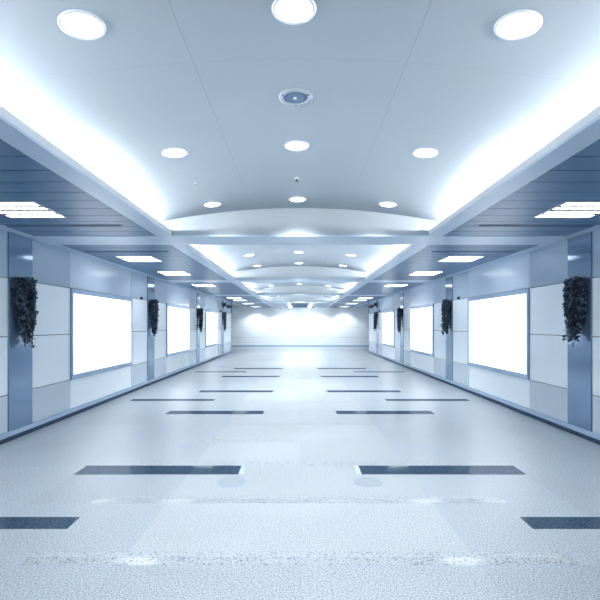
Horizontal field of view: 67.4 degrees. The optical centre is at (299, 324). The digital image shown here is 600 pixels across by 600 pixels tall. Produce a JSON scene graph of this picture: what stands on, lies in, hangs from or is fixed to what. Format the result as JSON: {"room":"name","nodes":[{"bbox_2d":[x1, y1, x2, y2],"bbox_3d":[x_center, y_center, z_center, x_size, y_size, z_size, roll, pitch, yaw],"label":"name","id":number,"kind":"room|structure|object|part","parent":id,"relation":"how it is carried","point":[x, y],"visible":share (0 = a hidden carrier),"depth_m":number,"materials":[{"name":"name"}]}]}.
{"room":"metro station","nodes":[
{"label":"metro station","id":0,"kind":"room"},
{"bbox_2d":[0,229,230,433],"bbox_3d":[-6.930,0.117,14.050,6.340,2.767,34.100,0,0,0],"label":"wall","id":1,"kind":"structure","parent":0,"point":[56,270],"depth_m":7.44,"materials":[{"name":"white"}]},
{"bbox_2d":[7,232,31,431],"bbox_3d":[-3.764,0.084,6.050,0.031,2.578,0.512,0,0,0],"label":"pilaster","id":2,"kind":"object","parent":1,"relation":"attached to","point":[19,247],"visible":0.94,"depth_m":5.97,"materials":[{"name":"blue metal"}]},
{"bbox_2d":[10,276,38,347],"bbox_3d":[-3.649,-0.168,6.022,0.203,0.970,0.434,0,0,0],"label":"hanging plant","id":3,"kind":"object","parent":2,"relation":"hanging from","point":[25,292],"visible":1,"depth_m":5.95,"materials":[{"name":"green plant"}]},
{"bbox_2d":[70,288,131,379],"bbox_3d":[-3.749,0.147,8.690,0.045,1.493,2.648,0,0,0],"label":"light panel","id":4,"kind":"object","parent":1,"relation":"attached to","point":[100,323],"visible":1,"depth_m":8.38,"materials":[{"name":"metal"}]},
{"bbox_2d":[0,350,230,444],"bbox_3d":[-3.762,1.438,10.750,0.036,0.124,27.500,0,0,0],"label":"baseboard","id":5,"kind":"structure","parent":1,"relation":"attached to","point":[11,435],"depth_m":7.75,"materials":[{"name":"blue"}]},
{"bbox_2d":[0,225,247,307],"bbox_3d":[-3.685,-1.215,14.000,0.150,0.024,34.000,0,0,0],"label":"trim","id":6,"kind":"structure","parent":1,"relation":"attached to","point":[1,226],"depth_m":8.27,"materials":[{"name":"grey metal"}]},
{"bbox_2d":[146,276,153,380],"bbox_3d":[-3.764,0.084,11.330,0.031,2.578,0.512,0,0,0],"label":"pilaster","id":7,"kind":"object","parent":1,"relation":"attached to","point":[150,281],"visible":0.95,"depth_m":11.21,"materials":[{"name":"blue metal"}]},
{"bbox_2d":[149,299,159,336],"bbox_3d":[-3.652,-0.182,11.305,0.196,0.953,0.443,0,0,0],"label":"hanging plant","id":8,"kind":"object","parent":7,"relation":"hanging from","point":[153,304],"visible":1,"depth_m":11.22,"materials":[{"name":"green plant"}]},
{"bbox_2d":[166,304,189,356],"bbox_3d":[-3.749,0.147,13.970,0.045,1.493,2.648,0,0,0],"label":"light panel","id":9,"kind":"object","parent":1,"relation":"attached to","point":[177,317],"visible":1,"depth_m":13.78,"materials":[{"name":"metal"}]},
{"bbox_2d":[196,292,199,362],"bbox_3d":[-3.764,0.084,16.610,0.031,2.578,0.512,0,0,0],"label":"pilaster","id":10,"kind":"object","parent":1,"relation":"attached to","point":[197,293],"visible":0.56,"depth_m":16.45,"materials":[{"name":"blue metal"}]},
{"bbox_2d":[197,308,203,331],"bbox_3d":[-3.650,-0.178,16.580,0.196,0.928,0.430,0,0,0],"label":"hanging plant","id":11,"kind":"object","parent":10,"relation":"hanging from","point":[200,310],"visible":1,"depth_m":16.48,"materials":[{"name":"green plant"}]},
{"bbox_2d":[206,310,217,346],"bbox_3d":[-3.749,0.147,19.250,0.045,1.493,2.648,0,0,0],"label":"light panel","id":12,"kind":"object","parent":1,"relation":"attached to","point":[211,316],"visible":1,"depth_m":19.07,"materials":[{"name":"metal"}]},
{"bbox_2d":[222,300,223,352],"bbox_3d":[-3.764,0.084,21.890,0.031,2.578,0.512,0,0,0],"label":"pilaster","id":13,"kind":"object","parent":1,"relation":"attached to","point":[222,300],"visible":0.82,"depth_m":21.77,"materials":[{"name":"blue metal"}]},
{"bbox_2d":[222,312,226,330],"bbox_3d":[-3.652,-0.174,21.861,0.193,0.968,0.439,0,0,0],"label":"hanging plant","id":14,"kind":"object","parent":13,"relation":"hanging from","point":[224,314],"visible":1,"depth_m":21.75,"materials":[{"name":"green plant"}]},
{"bbox_2d":[0,347,599,599],"bbox_3d":[0.000,1.549,14.050,20.000,0.102,34.100,0,0,0],"label":"floor","id":15,"kind":"structure","parent":0,"point":[300,526],"depth_m":3.96,"materials":[{"name":"stone"}]},
{"bbox_2d":[0,517,79,528],"bbox_3d":[-2.540,1.498,3.410,1.650,0.003,0.200,0,0,0],"label":"inlay","id":16,"kind":"object","parent":15,"relation":"on","point":[5,522],"visible":1,"depth_m":3.41,"materials":[{"name":"stone"}]},
{"bbox_2d":[75,466,245,473],"bbox_3d":[-1.423,1.498,4.655,1.695,0.003,0.275,0,0,0],"label":"inlay","id":17,"kind":"object","parent":15,"relation":"on","point":[87,469],"visible":1,"depth_m":4.63,"materials":[{"name":"stone"}]},
{"bbox_2d":[130,399,214,400],"bbox_3d":[-2.540,1.498,9.000,1.650,0.003,0.200,0,0,0],"label":"inlay","id":18,"kind":"object","parent":15,"relation":"on","point":[133,399],"visible":1,"depth_m":8.92,"materials":[{"name":"stone"}]},
{"bbox_2d":[166,411,266,413],"bbox_3d":[-1.423,1.498,7.715,1.695,0.003,0.275,0,0,0],"label":"inlay","id":19,"kind":"object","parent":15,"relation":"on","point":[169,412],"visible":1,"depth_m":7.70,"materials":[{"name":"stone"}]},
{"bbox_2d":[195,371,246,371],"bbox_3d":[-2.540,1.498,14.400,1.650,0.003,0.200,0,0,0],"label":"inlay","id":20,"kind":"object","parent":15,"relation":"on","point":[195,371],"visible":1,"depth_m":14.49,"materials":[{"name":"stone"}]},
{"bbox_2d":[199,390,274,391],"bbox_3d":[-1.423,1.498,10.170,1.695,0.003,0.275,0,0,0],"label":"inlay","id":21,"kind":"object","parent":15,"relation":"on","point":[201,390],"visible":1,"depth_m":10.14,"materials":[{"name":"stone"}]},
{"bbox_2d":[222,376,279,376],"bbox_3d":[-1.423,1.498,13.100,1.695,0.003,0.275,0,0,0],"label":"inlay","id":22,"kind":"object","parent":15,"relation":"on","point":[222,376],"visible":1,"depth_m":13.08,"materials":[{"name":"tile"}]},
{"bbox_2d":[234,368,282,368],"bbox_3d":[-1.423,1.498,15.500,1.695,0.003,0.275,0,0,0],"label":"inlay","id":23,"kind":"object","parent":15,"relation":"on","point":[234,368],"visible":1,"depth_m":15.49,"materials":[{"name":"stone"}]},
{"bbox_2d":[317,368,365,368],"bbox_3d":[1.423,1.498,15.500,1.695,0.003,0.275,0,0,0],"label":"inlay","id":24,"kind":"object","parent":15,"relation":"on","point":[317,368],"visible":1,"depth_m":15.49,"materials":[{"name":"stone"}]},
{"bbox_2d":[320,376,377,376],"bbox_3d":[1.423,1.498,13.100,1.695,0.003,0.275,0,0,0],"label":"inlay","id":25,"kind":"object","parent":15,"relation":"on","point":[320,376],"visible":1,"depth_m":13.08,"materials":[{"name":"stone"}]},
{"bbox_2d":[325,390,400,391],"bbox_3d":[1.423,1.498,10.170,1.695,0.003,0.275,0,0,0],"label":"inlay","id":26,"kind":"object","parent":15,"relation":"on","point":[325,390],"visible":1,"depth_m":10.14,"materials":[{"name":"tile"}]},
{"bbox_2d":[353,371,404,371],"bbox_3d":[2.540,1.498,14.400,1.650,0.003,0.200,0,0,0],"label":"inlay","id":27,"kind":"object","parent":15,"relation":"on","point":[353,371],"visible":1,"depth_m":14.49,"materials":[{"name":"tile"}]},
{"bbox_2d":[333,411,433,413],"bbox_3d":[1.423,1.498,7.715,1.695,0.003,0.275,0,0,0],"label":"inlay","id":28,"kind":"object","parent":15,"relation":"on","point":[335,412],"visible":1,"depth_m":7.70,"materials":[{"name":"stone"}]},
{"bbox_2d":[385,399,469,400],"bbox_3d":[2.540,1.498,9.000,1.650,0.003,0.200,0,0,0],"label":"inlay","id":29,"kind":"object","parent":15,"relation":"on","point":[385,399],"visible":1,"depth_m":8.92,"materials":[{"name":"stone"}]},
{"bbox_2d":[354,466,524,473],"bbox_3d":[1.423,1.498,4.655,1.695,0.003,0.275,0,0,0],"label":"inlay","id":30,"kind":"object","parent":15,"relation":"on","point":[359,469],"visible":1,"depth_m":4.63,"materials":[{"name":"stone"}]},
{"bbox_2d":[520,517,599,528],"bbox_3d":[2.540,1.498,3.410,1.650,0.003,0.200,0,0,0],"label":"inlay","id":31,"kind":"object","parent":15,"relation":"on","point":[534,522],"visible":1,"depth_m":3.41,"materials":[{"name":"stone"}]},
{"bbox_2d":[0,0,599,221],"bbox_3d":[0.000,-1.490,3.370,4.400,0.312,5.460,0,0,0],"label":"ceiling","id":32,"kind":"structure","parent":0,"point":[387,80],"depth_m":2.95,"materials":[{"name":"white paint"}]},
{"bbox_2d":[57,9,105,39],"bbox_3d":[-1.105,-1.520,2.285,0.226,0.036,0.227,0,0,4],"label":"recessed light","id":33,"kind":"object","parent":32,"relation":"in","point":[79,24],"visible":1,"depth_m":2.27,"materials":[{"name":"white plastic"}]},
{"bbox_2d":[162,148,187,157],"bbox_3d":[-1.105,-1.520,3.980,0.226,0.036,0.227,0,0,4],"label":"recessed light","id":34,"kind":"object","parent":32,"relation":"in","point":[170,152],"visible":1,"depth_m":3.97,"materials":[{"name":"white plastic"}]},
{"bbox_2d":[204,202,220,206],"bbox_3d":[-1.105,-1.520,5.680,0.226,0.036,0.227,0,0,4],"label":"recessed light","id":35,"kind":"object","parent":32,"relation":"in","point":[209,204],"visible":1,"depth_m":5.66,"materials":[{"name":"white plastic"}]},
{"bbox_2d":[272,0,315,24],"bbox_3d":[-0.030,-1.584,2.260,0.228,0.012,0.228,0,0,0],"label":"recessed light","id":36,"kind":"object","parent":32,"relation":"in","point":[292,12],"visible":1,"depth_m":2.27,"materials":[{"name":"white plastic"}]},
{"bbox_2d":[279,88,312,106],"bbox_3d":[-0.031,-1.579,3.130,0.238,0.018,0.238,0,0,0],"label":"ceiling speaker","id":37,"kind":"object","parent":32,"relation":"attached to","point":[295,97],"visible":1,"depth_m":3.11,"materials":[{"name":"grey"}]},
{"bbox_2d":[283,92,307,103],"bbox_3d":[-0.031,-1.581,3.130,0.172,0.011,0.172,0,0,0],"label":"grille","id":38,"kind":"object","parent":37,"relation":"attached to","point":[288,97],"depth_m":3.13,"materials":[{"name":"blue"}]},
{"bbox_2d":[284,140,308,150],"bbox_3d":[-0.030,-1.584,3.980,0.228,0.012,0.228,0,0,0],"label":"recessed light","id":39,"kind":"object","parent":32,"relation":"in","point":[296,145],"visible":1,"depth_m":3.96,"materials":[{"name":"white plastic"}]},
{"bbox_2d":[289,197,306,201],"bbox_3d":[-0.030,-1.584,5.680,0.228,0.012,0.228,0,0,0],"label":"recessed light","id":40,"kind":"object","parent":32,"relation":"in","point":[293,199],"visible":1,"depth_m":5.66,"materials":[{"name":"white plastic"}]},
{"bbox_2d":[379,202,395,206],"bbox_3d":[1.105,-1.520,5.680,0.226,0.036,0.227,0,0,4],"label":"recessed light","id":41,"kind":"object","parent":32,"relation":"in","point":[383,204],"visible":1,"depth_m":5.66,"materials":[{"name":"white plastic"}]},
{"bbox_2d":[412,148,437,157],"bbox_3d":[1.105,-1.520,3.980,0.226,0.036,0.227,0,0,4],"label":"recessed light","id":42,"kind":"object","parent":32,"relation":"in","point":[420,152],"visible":1,"depth_m":3.97,"materials":[{"name":"white plastic"}]},
{"bbox_2d":[494,9,542,39],"bbox_3d":[1.105,-1.520,2.285,0.226,0.036,0.227,0,0,4],"label":"recessed light","id":43,"kind":"object","parent":32,"relation":"in","point":[518,24],"visible":1,"depth_m":2.27,"materials":[{"name":"white plastic"}]},
{"bbox_2d":[0,139,599,306],"bbox_3d":[0.000,-1.237,14.000,20.000,0.060,34.000,0,0,0],"label":"ceiling","id":44,"kind":"structure","parent":0,"point":[577,178],"depth_m":5.35,"materials":[{"name":"blue"}]},
{"bbox_2d":[0,201,66,217],"bbox_3d":[-2.910,-1.200,4.700,0.630,0.016,0.630,0,0,0],"label":"recessed light","id":45,"kind":"object","parent":44,"relation":"in","point":[12,209],"visible":1,"depth_m":4.69,"materials":[{"name":"white plastic"}]},
{"bbox_3d":[-2.910,-1.195,4.550,0.590,0.004,0.068,0,0,0],"label":"louvre blade","id":46,"kind":"part","parent":45,"relation":"part of","materials":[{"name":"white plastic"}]},
{"bbox_3d":[-2.910,-1.195,4.700,0.590,0.004,0.068,0,0,0],"label":"louvre blade","id":47,"kind":"part","parent":45,"relation":"part of","materials":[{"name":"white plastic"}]},
{"bbox_3d":[-2.910,-1.195,4.850,0.590,0.004,0.068,0,0,0],"label":"louvre blade","id":48,"kind":"part","parent":45,"relation":"part of","materials":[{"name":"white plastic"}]},
{"bbox_2d":[2,225,124,226],"bbox_3d":[-2.860,-1.203,5.450,1.460,0.008,0.060,0,0,0],"label":"ceiling vent","id":49,"kind":"object","parent":44,"relation":"in","point":[2,225],"visible":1,"depth_m":5.43,"materials":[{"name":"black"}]},
{"bbox_2d":[81,251,169,251],"bbox_3d":[-2.860,-1.203,7.400,1.460,0.008,0.060,0,0,0],"label":"ceiling vent","id":50,"kind":"object","parent":44,"relation":"in","point":[81,251],"visible":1,"depth_m":7.37,"materials":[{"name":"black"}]},
{"bbox_2d":[115,256,161,261],"bbox_3d":[-2.910,-1.200,8.170,0.630,0.016,0.630,0,0,0],"label":"recessed light","id":51,"kind":"object","parent":44,"relation":"in","point":[127,258],"visible":1,"depth_m":8.09,"materials":[{"name":"white plastic"}]},
{"bbox_2d":[119,257,153,258],"bbox_3d":[-2.910,-1.202,8.170,0.590,0.011,0.590,0,0,0],"label":"diffuser","id":52,"kind":"object","parent":51,"relation":"attached to","point":[119,257],"depth_m":7.97,"materials":[{"name":"white plastic"}]},
{"bbox_3d":[-2.910,-1.195,8.170,0.590,0.004,0.068,0,0,0],"label":"louvre blade","id":53,"kind":"part","parent":51,"relation":"part of","materials":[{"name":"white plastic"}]},
{"bbox_3d":[-2.910,-1.195,8.320,0.590,0.004,0.068,0,0,0],"label":"louvre blade","id":54,"kind":"part","parent":51,"relation":"part of","materials":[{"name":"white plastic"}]},
{"bbox_2d":[157,271,190,274],"bbox_3d":[-2.910,-1.200,10.440,0.630,0.016,0.630,0,0,0],"label":"recessed light","id":55,"kind":"object","parent":44,"relation":"in","point":[161,272],"visible":1,"depth_m":10.27,"materials":[{"name":"white plastic"}]},
{"bbox_2d":[159,272,188,274],"bbox_3d":[-2.910,-1.202,10.440,0.590,0.011,0.590,0,0,0],"label":"diffuser","id":56,"kind":"object","parent":55,"relation":"attached to","point":[165,273],"depth_m":10.42,"materials":[{"name":"white plastic"}]},
{"bbox_2d":[191,284,214,285],"bbox_3d":[-2.910,-1.200,13.650,0.630,0.016,0.630,0,0,0],"label":"recessed light","id":57,"kind":"object","parent":44,"relation":"in","point":[191,284],"visible":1,"depth_m":13.48,"materials":[{"name":"white plastic"}]},
{"bbox_2d":[221,302,231,312],"bbox_3d":[-3.638,-0.913,22.587,0.245,0.587,2.375,0,0,0],"label":"security cameras","id":58,"kind":"object","parent":44,"relation":"hanging from","point":[228,306],"visible":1,"depth_m":22.60,"materials":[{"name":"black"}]},
{"bbox_2d":[226,297,242,298],"bbox_3d":[-2.910,-1.200,20.000,0.630,0.016,0.630,0,0,0],"label":"recessed light","id":59,"kind":"object","parent":44,"relation":"in","point":[226,297],"visible":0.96,"depth_m":19.99,"materials":[{"name":"white plastic"}]},
{"bbox_2d":[291,303,308,307],"bbox_3d":[0.000,-1.186,27.700,1.000,0.042,5.200,0,0,0],"label":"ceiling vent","id":60,"kind":"object","parent":44,"relation":"in","point":[294,305],"visible":1,"depth_m":26.98,"materials":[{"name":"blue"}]},
{"bbox_2d":[357,297,373,298],"bbox_3d":[2.910,-1.200,20.000,0.630,0.016,0.630,0,0,0],"label":"recessed light","id":61,"kind":"object","parent":44,"relation":"in","point":[359,297],"visible":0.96,"depth_m":19.99,"materials":[{"name":"white plastic"}]},
{"bbox_2d":[368,302,378,312],"bbox_3d":[3.638,-0.913,22.587,0.245,0.587,2.375,0,0,0],"label":"security cameras","id":62,"kind":"object","parent":44,"relation":"hanging from","point":[371,306],"visible":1,"depth_m":22.60,"materials":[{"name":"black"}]},
{"bbox_2d":[385,284,408,285],"bbox_3d":[2.910,-1.200,13.650,0.630,0.016,0.630,0,0,0],"label":"recessed light","id":63,"kind":"object","parent":44,"relation":"in","point":[387,284],"visible":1,"depth_m":13.48,"materials":[{"name":"white plastic"}]},
{"bbox_2d":[409,271,442,274],"bbox_3d":[2.910,-1.200,10.440,0.630,0.016,0.630,0,0,0],"label":"recessed light","id":64,"kind":"object","parent":44,"relation":"in","point":[415,272],"visible":1,"depth_m":10.27,"materials":[{"name":"white plastic"}]},
{"bbox_2d":[411,272,440,274],"bbox_3d":[2.910,-1.202,10.440,0.590,0.011,0.590,0,0,0],"label":"diffuser","id":65,"kind":"object","parent":64,"relation":"attached to","point":[414,273],"depth_m":10.42,"materials":[{"name":"white plastic"}]},
{"bbox_2d":[438,256,484,261],"bbox_3d":[2.910,-1.200,8.170,0.630,0.016,0.630,0,0,0],"label":"recessed light","id":66,"kind":"object","parent":44,"relation":"in","point":[448,258],"visible":1,"depth_m":8.09,"materials":[{"name":"white plastic"}]},
{"bbox_3d":[2.910,-1.195,8.320,0.590,0.004,0.068,0,0,0],"label":"louvre blade","id":67,"kind":"part","parent":66,"relation":"part of","materials":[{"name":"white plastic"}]},
{"bbox_3d":[2.910,-1.195,8.170,0.590,0.004,0.068,0,0,0],"label":"louvre blade","id":68,"kind":"part","parent":66,"relation":"part of","materials":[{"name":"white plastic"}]},
{"bbox_2d":[446,257,480,258],"bbox_3d":[2.910,-1.202,8.170,0.590,0.011,0.590,0,0,0],"label":"diffuser","id":69,"kind":"object","parent":66,"relation":"attached to","point":[446,257],"depth_m":7.97,"materials":[{"name":"white plastic"}]},
{"bbox_2d":[325,105,599,307],"bbox_3d":[1.982,-1.298,14.000,0.476,0.191,34.000,0,0,0],"label":"trim","id":70,"kind":"structure","parent":44,"relation":"attached to","point":[584,132],"depth_m":3.72,"materials":[{"name":"white"}]},
{"bbox_2d":[430,251,518,251],"bbox_3d":[2.860,-1.203,7.400,1.460,0.008,0.060,0,0,0],"label":"ceiling vent","id":71,"kind":"object","parent":44,"relation":"in","point":[430,251],"visible":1,"depth_m":7.37,"materials":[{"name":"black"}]},
{"bbox_2d":[475,225,597,226],"bbox_3d":[2.860,-1.203,5.450,1.460,0.008,0.060,0,0,0],"label":"ceiling vent","id":72,"kind":"object","parent":44,"relation":"in","point":[476,225],"visible":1,"depth_m":5.43,"materials":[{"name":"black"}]},
{"bbox_2d":[533,201,599,217],"bbox_3d":[2.910,-1.200,4.700,0.630,0.016,0.630,0,0,0],"label":"recessed light","id":73,"kind":"object","parent":44,"relation":"in","point":[568,209],"visible":1,"depth_m":4.69,"materials":[{"name":"white plastic"}]},
{"bbox_3d":[2.910,-1.195,4.850,0.590,0.004,0.068,0,0,0],"label":"louvre blade","id":74,"kind":"part","parent":73,"relation":"part of","materials":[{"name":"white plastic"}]},
{"bbox_3d":[2.910,-1.195,4.700,0.590,0.004,0.068,0,0,0],"label":"louvre blade","id":75,"kind":"part","parent":73,"relation":"part of","materials":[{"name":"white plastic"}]},
{"bbox_3d":[2.910,-1.195,4.550,0.590,0.004,0.068,0,0,0],"label":"louvre blade","id":76,"kind":"part","parent":73,"relation":"part of","materials":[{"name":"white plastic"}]},
{"bbox_2d":[231,307,368,344],"bbox_3d":[0.000,0.117,31.100,20.000,2.767,0.200,0,0,0],"label":"wall","id":77,"kind":"structure","parent":0,"point":[250,325],"depth_m":31.00,"materials":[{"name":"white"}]},
{"bbox_2d":[0,105,274,307],"bbox_3d":[-1.982,-1.298,14.000,0.476,0.191,34.000,0,0,0],"label":"trim","id":78,"kind":"structure","parent":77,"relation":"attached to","point":[15,132],"depth_m":3.72,"materials":[{"name":"white"}]},
{"bbox_2d":[231,345,368,346],"bbox_3d":[0.000,1.450,31.003,20.000,0.100,0.035,0,0,0],"label":"baseboard","id":79,"kind":"structure","parent":77,"relation":"attached to","point":[231,345],"depth_m":30.99,"materials":[{"name":"blue metal"}]},
{"bbox_2d":[192,245,407,272],"bbox_3d":[0.000,-1.490,9.410,4.400,0.312,5.340,0,0,0],"label":"ceiling","id":80,"kind":"structure","parent":0,"point":[231,258],"depth_m":9.80,"materials":[{"name":"white paint"}]},
{"bbox_2d":[242,282,357,289],"bbox_3d":[0.000,-1.490,15.355,4.400,0.312,5.290,0,0,0],"label":"ceiling","id":81,"kind":"structure","parent":0,"point":[252,285],"depth_m":16.80,"materials":[{"name":"white paint"}]},
{"bbox_2d":[261,296,338,298],"bbox_3d":[0.000,-1.490,21.320,4.400,0.312,5.360,0,0,0],"label":"ceiling","id":82,"kind":"structure","parent":0,"point":[264,297],"depth_m":23.36,"materials":[{"name":"white paint"}]},
{"bbox_2d":[369,229,599,433],"bbox_3d":[6.930,0.117,14.050,6.340,2.767,34.100,0,0,0],"label":"wall","id":83,"kind":"structure","parent":0,"point":[543,270],"depth_m":7.71,"materials":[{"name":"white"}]},
{"bbox_2d":[24,208,575,244],"bbox_3d":[0.000,-1.423,6.420,7.520,0.445,0.640,0,0,0],"label":"beam","id":84,"kind":"structure","parent":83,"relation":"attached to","point":[276,226],"depth_m":6.10,"materials":[{"name":"grey paint"}]},
{"bbox_2d":[161,266,438,281],"bbox_3d":[0.000,-1.423,12.395,7.520,0.445,0.630,0,0,0],"label":"trim","id":85,"kind":"structure","parent":83,"relation":"attached to","point":[282,273],"depth_m":12.08,"materials":[{"name":"grey paint"}]},
{"bbox_2d":[208,285,391,295],"bbox_3d":[0.000,-1.423,18.320,7.520,0.445,0.640,0,0,0],"label":"trim","id":86,"kind":"structure","parent":83,"relation":"attached to","point":[294,290],"depth_m":18.00,"materials":[{"name":"grey paint"}]},
{"bbox_2d":[230,296,369,302],"bbox_3d":[0.000,-1.423,24.320,7.520,0.445,0.640,0,0,0],"label":"trim","id":87,"kind":"structure","parent":83,"relation":"attached to","point":[281,299],"depth_m":24.00,"materials":[{"name":"grey paint"}]},
{"bbox_2d":[376,300,377,352],"bbox_3d":[3.764,0.084,21.890,0.031,2.578,0.512,0,0,0],"label":"pilaster","id":88,"kind":"object","parent":83,"relation":"attached to","point":[376,300],"visible":0.77,"depth_m":21.77,"materials":[{"name":"blue metal"}]},
{"bbox_2d":[373,312,377,330],"bbox_3d":[3.656,-0.173,21.860,0.196,0.977,0.433,0,0,0],"label":"hanging plant","id":89,"kind":"object","parent":88,"relation":"hanging from","point":[375,317],"visible":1,"depth_m":21.76,"materials":[{"name":"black plant"}]},
{"bbox_2d":[382,310,393,346],"bbox_3d":[3.749,0.147,19.250,0.045,1.493,2.648,0,0,0],"label":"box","id":90,"kind":"object","parent":83,"relation":"attached to","point":[387,316],"visible":1,"depth_m":19.07,"materials":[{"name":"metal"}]},
{"bbox_2d":[400,292,403,362],"bbox_3d":[3.764,0.084,16.610,0.031,2.578,0.512,0,0,0],"label":"pilaster","id":91,"kind":"object","parent":83,"relation":"attached to","point":[401,293],"visible":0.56,"depth_m":16.45,"materials":[{"name":"blue metal"}]},
{"bbox_2d":[396,307,402,332],"bbox_3d":[3.648,-0.175,16.580,0.200,0.964,0.426,0,0,0],"label":"hanging plant","id":92,"kind":"object","parent":91,"relation":"hanging from","point":[399,310],"visible":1,"depth_m":16.48,"materials":[{"name":"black plant"}]},
{"bbox_2d":[410,304,433,356],"bbox_3d":[3.749,0.147,13.970,0.045,1.493,2.648,0,0,0],"label":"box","id":93,"kind":"object","parent":83,"relation":"attached to","point":[421,317],"visible":1,"depth_m":13.78,"materials":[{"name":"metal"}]},
{"bbox_2d":[446,276,453,380],"bbox_3d":[3.764,0.084,11.330,0.031,2.578,0.512,0,0,0],"label":"pilaster","id":94,"kind":"object","parent":83,"relation":"attached to","point":[449,281],"visible":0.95,"depth_m":11.21,"materials":[{"name":"blue metal"}]},
{"bbox_2d":[440,299,450,334],"bbox_3d":[3.653,-0.177,11.302,0.202,0.950,0.436,0,0,0],"label":"hanging plant","id":95,"kind":"object","parent":94,"relation":"hanging from","point":[446,304],"visible":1,"depth_m":11.22,"materials":[{"name":"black plant"}]},
{"bbox_2d":[352,225,599,307],"bbox_3d":[3.685,-1.215,14.000,0.150,0.024,34.000,0,0,0],"label":"trim","id":96,"kind":"structure","parent":83,"relation":"attached to","point":[598,226],"depth_m":8.27,"materials":[{"name":"grey metal"}]},
{"bbox_2d":[369,350,599,444],"bbox_3d":[3.762,1.438,10.750,0.036,0.124,27.500,0,0,0],"label":"baseboard","id":97,"kind":"structure","parent":83,"relation":"attached to","point":[588,435],"depth_m":7.75,"materials":[{"name":"blue"}]},
{"bbox_2d":[468,288,529,379],"bbox_3d":[3.749,0.147,8.690,0.045,1.493,2.648,0,0,0],"label":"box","id":98,"kind":"object","parent":83,"relation":"attached to","point":[498,323],"visible":1,"depth_m":8.42,"materials":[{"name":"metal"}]},
{"bbox_2d":[568,232,592,431],"bbox_3d":[3.764,0.084,6.050,0.031,2.578,0.512,0,0,0],"label":"pilaster","id":99,"kind":"object","parent":83,"relation":"attached to","point":[579,247],"visible":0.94,"depth_m":5.97,"materials":[{"name":"blue metal"}]},
{"bbox_2d":[562,276,586,345],"bbox_3d":[3.646,-0.183,6.019,0.218,0.933,0.448,0,0,0],"label":"hanging plant","id":100,"kind":"object","parent":99,"relation":"hanging from","point":[574,288],"visible":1,"depth_m":5.95,"materials":[{"name":"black plant"}]}
]}

